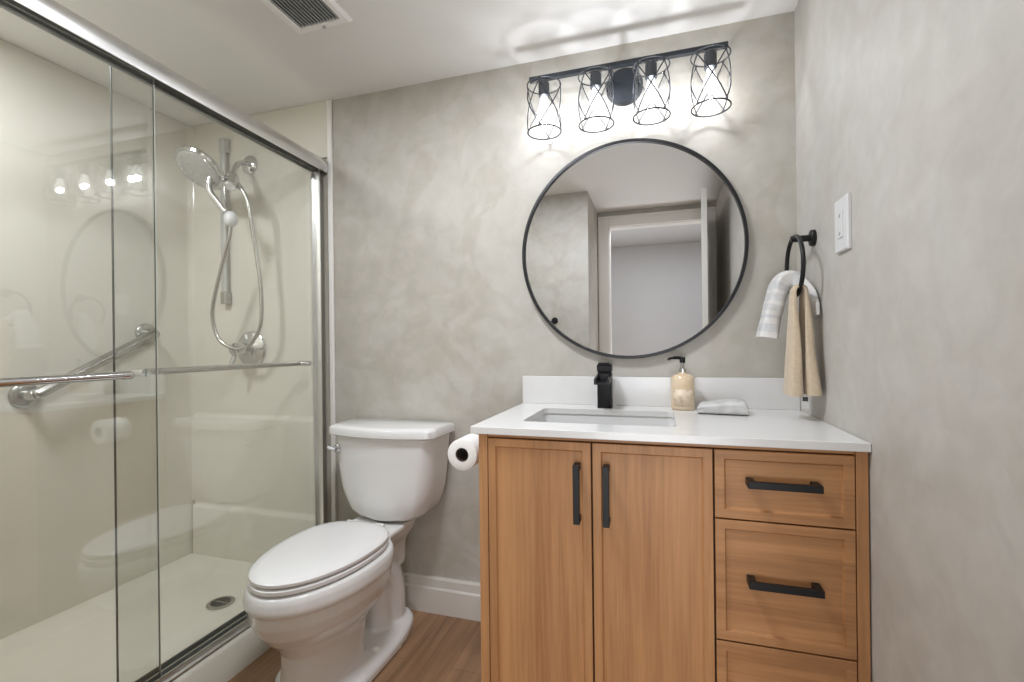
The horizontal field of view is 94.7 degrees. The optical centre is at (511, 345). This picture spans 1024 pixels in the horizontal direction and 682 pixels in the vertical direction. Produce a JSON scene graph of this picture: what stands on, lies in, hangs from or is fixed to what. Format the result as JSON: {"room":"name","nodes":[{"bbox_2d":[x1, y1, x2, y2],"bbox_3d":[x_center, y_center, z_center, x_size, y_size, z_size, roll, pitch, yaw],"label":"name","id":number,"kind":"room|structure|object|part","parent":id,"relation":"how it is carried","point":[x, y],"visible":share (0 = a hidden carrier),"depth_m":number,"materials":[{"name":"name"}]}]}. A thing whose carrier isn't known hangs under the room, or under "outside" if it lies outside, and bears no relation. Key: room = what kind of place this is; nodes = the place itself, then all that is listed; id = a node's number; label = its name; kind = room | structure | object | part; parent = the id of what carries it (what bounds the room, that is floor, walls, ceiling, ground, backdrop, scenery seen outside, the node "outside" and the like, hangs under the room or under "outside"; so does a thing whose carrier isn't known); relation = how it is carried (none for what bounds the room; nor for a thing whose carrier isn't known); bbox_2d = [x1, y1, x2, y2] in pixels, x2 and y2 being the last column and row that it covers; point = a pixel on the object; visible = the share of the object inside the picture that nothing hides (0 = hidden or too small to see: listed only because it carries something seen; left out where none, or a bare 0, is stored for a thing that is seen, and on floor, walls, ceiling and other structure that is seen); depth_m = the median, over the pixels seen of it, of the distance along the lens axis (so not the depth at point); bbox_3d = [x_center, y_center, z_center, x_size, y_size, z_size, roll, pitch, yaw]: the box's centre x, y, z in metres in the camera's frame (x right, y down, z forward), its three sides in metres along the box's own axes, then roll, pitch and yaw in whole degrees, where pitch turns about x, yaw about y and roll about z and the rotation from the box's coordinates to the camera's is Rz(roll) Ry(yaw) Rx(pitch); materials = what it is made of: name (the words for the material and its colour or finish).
{"room":"bathroom","nodes":[
{"label":"bathroom","id":0,"kind":"room"},
{"bbox_2d":[228,610,480,681],"bbox_3d":[-0.359,1.161,0.254,3.760,0.100,3.500,-1,0,17],"label":"floor","id":1,"kind":"structure","parent":0,"point":[437,648],"depth_m":1.68,"materials":[{"name":"brown wood"}]},
{"bbox_2d":[0,553,270,681],"bbox_3d":[-1.421,1.068,1.437,0.834,0.109,1.658,-1,0,17],"label":"shower pan","id":2,"kind":"object","parent":1,"relation":"on","point":[199,593],"visible":0.84,"depth_m":1.75,"materials":[{"name":"plastic"}]},
{"bbox_2d":[243,418,453,681],"bbox_3d":[-0.566,0.714,1.646,0.474,0.798,0.722,-1,0,18],"label":"toilet","id":3,"kind":"object","parent":1,"relation":"on","point":[329,597],"visible":1,"depth_m":1.60,"materials":[{"name":"white ceramic"}]},
{"bbox_3d":[-0.632,0.698,1.552,0.344,0.017,0.481,-1,0,18],"label":"seat","id":4,"kind":"part","parent":3,"relation":"part of","materials":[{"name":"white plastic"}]},
{"bbox_3d":[-0.632,0.675,1.555,0.342,0.021,0.483,-1,0,18],"label":"lid","id":5,"kind":"part","parent":3,"relation":"part of","materials":[{"name":"white plastic"}]},
{"bbox_3d":[-0.600,0.903,1.645,0.385,0.420,0.698,-1,0,18],"label":"bowl","id":6,"kind":"part","parent":3,"relation":"part of","materials":[{"name":"white ceramic"}]},
{"bbox_3d":[-0.709,0.406,1.854,0.036,0.021,0.015,-1,0,18],"label":"lever arm","id":7,"kind":"part","parent":3,"relation":"part of","materials":[{"name":"white plastic"}]},
{"bbox_3d":[-0.695,0.408,1.865,0.034,0.034,0.018,-1,0,18],"label":"flush lever","id":8,"kind":"part","parent":3,"relation":"part of","materials":[{"name":"silver metal"}]},
{"bbox_3d":[-0.494,0.335,1.882,0.474,0.042,0.227,-1,0,18],"label":"tank lid","id":9,"kind":"part","parent":3,"relation":"part of","materials":[{"name":"white ceramic"}]},
{"bbox_3d":[-0.491,0.518,1.884,0.444,0.327,0.194,-1,0,18],"label":"tank","id":10,"kind":"part","parent":3,"relation":"part of","materials":[{"name":"white ceramic"}]},
{"bbox_2d":[479,434,870,681],"bbox_3d":[0.429,0.671,1.429,0.927,0.860,0.580,-1,0,17],"label":"vanity cabinet","id":11,"kind":"object","parent":1,"relation":"on","point":[601,560],"visible":0.98,"depth_m":1.18,"materials":[{"name":"brown wood"}]},
{"bbox_3d":[0.076,0.630,1.281,0.284,0.746,0.021,-1,0,17],"label":"door","id":12,"kind":"part","parent":11,"relation":"part of","materials":[{"name":"brown wood"}]},
{"bbox_3d":[0.169,0.384,1.223,0.016,0.152,0.035,-1,0,17],"label":"handle","id":13,"kind":"part","parent":11,"relation":"part of","materials":[{"name":"black metal"}]},
{"bbox_3d":[0.240,0.383,1.201,0.016,0.152,0.035,-1,0,17],"label":"handle","id":14,"kind":"part","parent":11,"relation":"part of","materials":[{"name":"black metal"}]},
{"bbox_3d":[0.354,0.627,1.195,0.290,0.746,0.021,-1,0,17],"label":"door","id":15,"kind":"part","parent":11,"relation":"part of","materials":[{"name":"brown wood"}]},
{"bbox_2d":[470,403,870,451],"bbox_3d":[0.419,0.231,1.444,0.949,0.020,0.559,-1,0,17],"label":"countertop","id":16,"kind":"structure","parent":11,"relation":"on","point":[768,428],"depth_m":1.26,"materials":[{"name":"white stone"}]},
{"bbox_2d":[594,362,612,407],"bbox_3d":[0.319,0.141,1.639,0.051,0.161,0.130,-1,0,17],"label":"faucet","id":17,"kind":"object","parent":16,"relation":"on","point":[603,380],"visible":1,"depth_m":1.65,"materials":[{"name":"black metal"}]},
{"bbox_3d":[0.312,0.119,1.619,0.051,0.028,0.088,-1,0,17],"label":"spout","id":18,"kind":"part","parent":17,"relation":"part of","materials":[{"name":"black metal"}]},
{"bbox_3d":[0.328,0.080,1.671,0.051,0.039,0.064,-1,0,17],"label":"lever handle","id":19,"kind":"part","parent":17,"relation":"part of","materials":[{"name":"black metal"}]},
{"bbox_2d":[532,413,675,426],"bbox_3d":[0.282,0.311,1.479,0.475,0.136,0.345,-1,0,17],"label":"undermount sink","id":20,"kind":"object","parent":16,"relation":"in","point":[549,417],"visible":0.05,"depth_m":1.62,"materials":[{"name":"white ceramic"}]},
{"bbox_2d":[667,356,694,409],"bbox_3d":[0.581,0.128,1.610,0.077,0.182,0.082,-1,0,41],"label":"soap dispenser","id":21,"kind":"object","parent":16,"relation":"on","point":[682,383],"visible":1,"depth_m":1.58,"materials":[{"name":"beige glass"}]},
{"bbox_2d":[697,399,748,414],"bbox_3d":[0.675,0.196,1.512,0.146,0.043,0.116,-1,0,24],"label":"folded washcloth","id":22,"kind":"object","parent":16,"relation":"on","point":[724,406],"visible":1,"depth_m":1.46,"materials":[{"name":"white fabric"}]},
{"bbox_3d":[0.354,0.246,1.199,0.877,0.009,0.014,-1,0,17],"label":"rail","id":23,"kind":"part","parent":11,"relation":"part of","materials":[{"name":"white stone"}]},
{"bbox_3d":[0.633,0.333,1.109,0.290,0.164,0.021,-1,0,17],"label":"drawer","id":24,"kind":"part","parent":11,"relation":"part of","materials":[{"name":"brown wood"}]},
{"bbox_3d":[0.624,0.323,1.086,0.152,0.016,0.040,-1,0,17],"label":"handle","id":25,"kind":"part","parent":11,"relation":"part of","materials":[{"name":"black metal"}]},
{"bbox_3d":[0.635,0.564,1.109,0.290,0.290,0.021,-1,0,17],"label":"drawer","id":26,"kind":"part","parent":11,"relation":"part of","materials":[{"name":"brown wood"}]},
{"bbox_3d":[0.627,0.555,1.086,0.152,0.016,0.040,-1,0,17],"label":"handle","id":27,"kind":"part","parent":11,"relation":"part of","materials":[{"name":"black metal"}]},
{"bbox_3d":[0.639,0.855,1.109,0.290,0.285,0.021,-1,0,17],"label":"drawer","id":28,"kind":"part","parent":11,"relation":"part of","materials":[{"name":"brown wood"}]},
{"bbox_2d":[0,0,798,126],"bbox_3d":[-0.661,-1.145,0.887,2.860,0.100,2.450,-1,0,17],"label":"ceiling","id":29,"kind":"structure","parent":0,"point":[241,52],"depth_m":1.69,"materials":[{"name":"paint"}]},
{"bbox_2d":[260,0,352,33],"bbox_3d":[-0.681,-1.085,1.485,0.218,0.018,0.280,-1,0,17],"label":"ceiling vent","id":30,"kind":"object","parent":29,"relation":"in","point":[304,16],"visible":1,"depth_m":1.55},
{"bbox_2d":[323,11,797,582],"bbox_3d":[-0.303,0.005,2.011,2.860,2.209,0.100,-1,0,17],"label":"wall","id":31,"kind":"structure","parent":0,"point":[437,184],"depth_m":1.90,"materials":[{"name":"beige paint"}]},
{"bbox_2d":[0,79,160,677],"bbox_3d":[-1.153,0.104,0.979,0.068,1.787,0.868,-1,0,17],"label":"shower glass door","id":32,"kind":"structure","parent":31,"relation":"attached to","point":[118,375],"depth_m":1.40,"materials":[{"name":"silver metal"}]},
{"bbox_2d":[0,0,327,681],"bbox_3d":[-1.083,0.072,1.335,0.071,1.876,1.628,-1,0,17],"label":"shower door frame","id":33,"kind":"object","parent":31,"relation":"attached to","point":[50,16],"visible":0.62,"depth_m":1.58,"materials":[{"name":"metal"}]},
{"bbox_3d":[-1.093,-0.815,1.335,0.071,0.102,1.627,-1,0,17],"label":"header rail","id":34,"kind":"part","parent":33,"relation":"part of","materials":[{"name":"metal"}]},
{"bbox_2d":[109,66,311,681],"bbox_3d":[-1.013,0.111,1.708,0.068,1.770,0.819,-1,0,17],"label":"shower glass door","id":35,"kind":"structure","parent":31,"relation":"attached to","point":[140,372],"depth_m":1.31,"materials":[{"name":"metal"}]},
{"bbox_2d":[327,99,336,521],"bbox_3d":[-0.802,0.011,2.104,0.022,2.209,0.014,-1,0,17],"label":"trim","id":36,"kind":"structure","parent":31,"relation":"attached to","point":[329,102],"depth_m":2.10,"materials":[{"name":"white paint"}]},
{"bbox_2d":[402,571,480,621],"bbox_3d":[-0.350,1.037,1.968,0.897,0.147,0.016,-1,0,17],"label":"baseboard","id":37,"kind":"structure","parent":31,"relation":"attached to","point":[457,598],"depth_m":1.94,"materials":[{"name":"paint"}]},
{"bbox_2d":[527,41,731,139],"bbox_3d":[0.392,-0.896,1.662,0.694,0.228,0.150,-1,0,17],"label":"vanity light","id":38,"kind":"object","parent":31,"relation":"attached to","point":[624,86],"visible":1,"depth_m":1.66,"materials":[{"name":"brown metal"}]},
{"bbox_2d":[538,78,548,98],"bbox_3d":[0.118,-0.902,1.734,0.050,0.144,0.050,-1,0,17],"label":"socket","id":39,"kind":"object","parent":38,"relation":"attached to","point":[542,92],"depth_m":1.72,"materials":[{"name":"black metal"}]},
{"bbox_2d":[590,69,601,90],"bbox_3d":[0.298,-0.904,1.678,0.050,0.144,0.050,-1,0,17],"label":"socket","id":40,"kind":"object","parent":38,"relation":"attached to","point":[595,75],"depth_m":1.66,"materials":[{"name":"black metal"}]},
{"bbox_3d":[0.299,-0.872,1.678,0.109,0.160,0.109,-1,0,17],"label":"lamp shade","id":41,"kind":"part","parent":38,"relation":"part of","materials":[{"name":"clear glass"}]},
{"bbox_3d":[0.410,-0.944,1.722,0.132,0.132,0.024,-1,0,17],"label":"plate","id":42,"kind":"part","parent":38,"relation":"part of","materials":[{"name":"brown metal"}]},
{"bbox_2d":[645,59,656,81],"bbox_3d":[0.479,-0.906,1.623,0.050,0.144,0.050,-1,0,17],"label":"socket","id":43,"kind":"object","parent":38,"relation":"attached to","point":[650,65],"depth_m":1.61,"materials":[{"name":"black metal"}]},
{"bbox_2d":[704,48,716,71],"bbox_3d":[0.659,-0.908,1.567,0.050,0.144,0.050,-1,0,17],"label":"socket","id":44,"kind":"object","parent":38,"relation":"attached to","point":[710,56],"depth_m":1.55,"materials":[{"name":"black metal"}]},
{"bbox_3d":[0.660,-0.876,1.567,0.109,0.160,0.109,-1,0,17],"label":"lamp shade","id":45,"kind":"part","parent":38,"relation":"part of","materials":[{"name":"clear glass"}]},
{"bbox_2d":[522,138,748,358],"bbox_3d":[0.422,-0.348,1.720,0.796,0.796,0.024,-1,0,17],"label":"round mirror","id":46,"kind":"object","parent":31,"relation":"attached to","point":[635,248],"visible":1,"depth_m":1.71,"materials":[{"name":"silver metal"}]},
{"bbox_2d":[523,376,799,409],"bbox_3d":[0.497,0.167,1.702,0.949,0.105,0.020,-1,0,17],"label":"backsplash","id":47,"kind":"structure","parent":31,"relation":"attached to","point":[758,393],"depth_m":1.69,"materials":[{"name":"white stone"}]},
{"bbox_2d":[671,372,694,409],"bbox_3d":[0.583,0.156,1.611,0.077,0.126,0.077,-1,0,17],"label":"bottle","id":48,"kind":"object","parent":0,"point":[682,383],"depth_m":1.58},
{"bbox_2d":[794,0,1023,681],"bbox_3d":[0.656,-0.005,0.435,0.100,2.209,2.350,-1,0,17],"label":"wall","id":49,"kind":"structure","parent":0,"point":[913,109],"depth_m":0.82,"materials":[{"name":"grey paint"}]},
{"bbox_2d":[785,229,816,296],"bbox_3d":[0.863,-0.240,1.395,0.062,0.202,0.188,-1,0,17],"label":"towel ring","id":50,"kind":"object","parent":49,"relation":"attached to","point":[811,237],"visible":0.84,"depth_m":1.38,"materials":[{"name":"black metal"}]},
{"bbox_2d":[756,270,819,338],"bbox_3d":[0.829,-0.124,1.424,0.151,0.212,0.154,-1,0,17],"label":"hand towel","id":51,"kind":"object","parent":50,"relation":"hanging from","point":[778,289],"visible":0.81,"depth_m":1.42,"materials":[{"name":"white fabric"}]},
{"bbox_3d":[0.861,-0.317,1.408,0.051,0.019,0.019,-1,0,17],"label":"arm","id":52,"kind":"part","parent":50,"relation":"part of","materials":[{"name":"black metal"}]},
{"bbox_2d":[783,284,821,408],"bbox_3d":[0.833,0.002,1.362,0.088,0.356,0.102,-1,0,17],"label":"towel","id":53,"kind":"object","parent":50,"relation":"hanging from","point":[801,373],"visible":0.92,"depth_m":1.33,"materials":[{"name":"fabric"}]},
{"bbox_2d":[835,192,851,253],"bbox_3d":[0.821,-0.300,1.175,0.012,0.133,0.086,-1,0,17],"label":"wall plate","id":54,"kind":"object","parent":49,"relation":"attached to","point":[843,233],"visible":1,"depth_m":1.16,"materials":[{"name":"white plastic"}]},
{"bbox_3d":[-1.881,0.024,1.575,0.100,2.209,1.660,-1,0,17],"label":"wall","id":55,"kind":"structure","parent":0,"visible":0},
{"bbox_2d":[0,39,326,639],"bbox_3d":[-1.444,-0.031,1.440,0.814,2.106,1.659,-1,0,17],"label":"shower surround","id":56,"kind":"object","parent":55,"relation":"attached to","point":[236,447],"visible":0.93,"depth_m":2.08,"materials":[{"name":"beige plastic"}]},
{"bbox_2d":[7,323,159,407],"bbox_3d":[-1.672,0.064,1.907,0.082,0.323,0.520,-1,0,17],"label":"grab bar","id":57,"kind":"object","parent":56,"relation":"attached to","point":[19,396],"visible":0.91,"depth_m":1.83,"materials":[{"name":"metal"}]},
{"bbox_3d":[-1.825,-0.026,1.565,0.012,2.106,1.644,-1,0,17],"label":"panel","id":58,"kind":"part","parent":56,"relation":"part of","materials":[{"name":"clear glass"}]},
{"bbox_2d":[219,138,230,303],"bbox_3d":[-1.371,-0.589,2.255,0.036,0.787,0.036,-1,0,17],"label":"slide rail","id":59,"kind":"object","parent":56,"relation":"attached to","point":[224,147],"visible":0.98,"depth_m":2.24,"materials":[{"name":"silver metal"}]},
{"bbox_3d":[-1.373,-0.598,2.248,0.030,0.720,0.014,-1,0,17],"label":"rail","id":60,"kind":"part","parent":59,"relation":"part of","materials":[{"name":"silver metal"}]},
{"bbox_3d":[-1.375,-0.950,2.255,0.036,0.065,0.036,-1,0,17],"label":"rail","id":61,"kind":"part","parent":59,"relation":"part of","materials":[{"name":"clear plastic"}]},
{"bbox_3d":[-1.367,-0.224,2.255,0.036,0.057,0.036,-1,0,17],"label":"rail","id":62,"kind":"part","parent":59,"relation":"part of","materials":[{"name":"metal"}]},
{"bbox_2d":[223,155,257,190],"bbox_3d":[-1.237,-0.779,2.108,0.161,0.232,0.236,-1,0,17],"label":"shower diverter","id":63,"kind":"object","parent":56,"relation":"attached to","point":[249,165],"visible":0.81,"depth_m":2.10,"materials":[{"name":"silver metal"}]},
{"bbox_2d":[174,145,263,350],"bbox_3d":[-1.272,-0.394,2.039,0.209,0.841,0.300,-1,0,43],"label":"shower","id":64,"kind":"object","parent":63,"relation":"attached to","point":[195,164],"visible":0.99,"depth_m":2.02,"materials":[{"name":"silver metal"}]},
{"bbox_3d":[-1.260,-0.649,2.017,0.086,0.179,0.027,-1,0,-22],"label":"handle","id":65,"kind":"part","parent":64,"relation":"part of","materials":[{"name":"silver metal"}]},
{"bbox_3d":[-1.206,-0.541,2.024,0.054,0.068,0.054,-1,0,17],"label":"pause knob","id":66,"kind":"part","parent":64,"relation":"part of","materials":[{"name":"white plastic"}]},
{"bbox_3d":[-1.242,-0.803,2.150,0.033,0.118,0.151,-1,0,-3],"label":"arm","id":67,"kind":"part","parent":63,"relation":"part of","materials":[{"name":"silver metal"}]},
{"bbox_2d":[229,331,265,364],"bbox_3d":[-1.246,0.021,2.177,0.166,0.171,0.113,-1,0,17],"label":"shower valve","id":68,"kind":"object","parent":56,"relation":"attached to","point":[256,353],"visible":0.75,"depth_m":2.20,"materials":[{"name":"silver metal"}]},
{"bbox_3d":[-1.267,0.068,2.145,0.040,0.079,0.023,-1,0,-37],"label":"lever","id":69,"kind":"part","parent":68,"relation":"part of","materials":[{"name":"silver metal"}]},
{"bbox_3d":[-1.248,0.019,2.170,0.060,0.060,0.085,-1,0,17],"label":"knob","id":70,"kind":"part","parent":68,"relation":"part of","materials":[{"name":"silver metal"}]},
{"bbox_3d":[-1.229,-0.033,2.226,0.725,2.106,0.030,-1,0,17],"label":"panel","id":71,"kind":"part","parent":56,"relation":"part of","materials":[{"name":"clear glass"}]},
{"bbox_3d":[-0.857,-0.965,2.119,0.070,0.252,0.010,-1,0,17],"label":"filler panel","id":72,"kind":"part","parent":56,"relation":"part of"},
{"bbox_3d":[-0.087,0.334,1.549,0.122,0.040,0.132,-1,0,17],"label":"toilet paper holder","id":73,"kind":"object","parent":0,"visible":0},
{"bbox_2d":[448,434,478,470],"bbox_3d":[-0.144,0.348,1.545,0.100,0.100,0.100,-1,0,17],"label":"toilet paper roll","id":74,"kind":"object","parent":73,"relation":"hanging from","point":[463,461],"visible":0.88,"depth_m":1.50,"materials":[{"name":"paper"}]}
]}

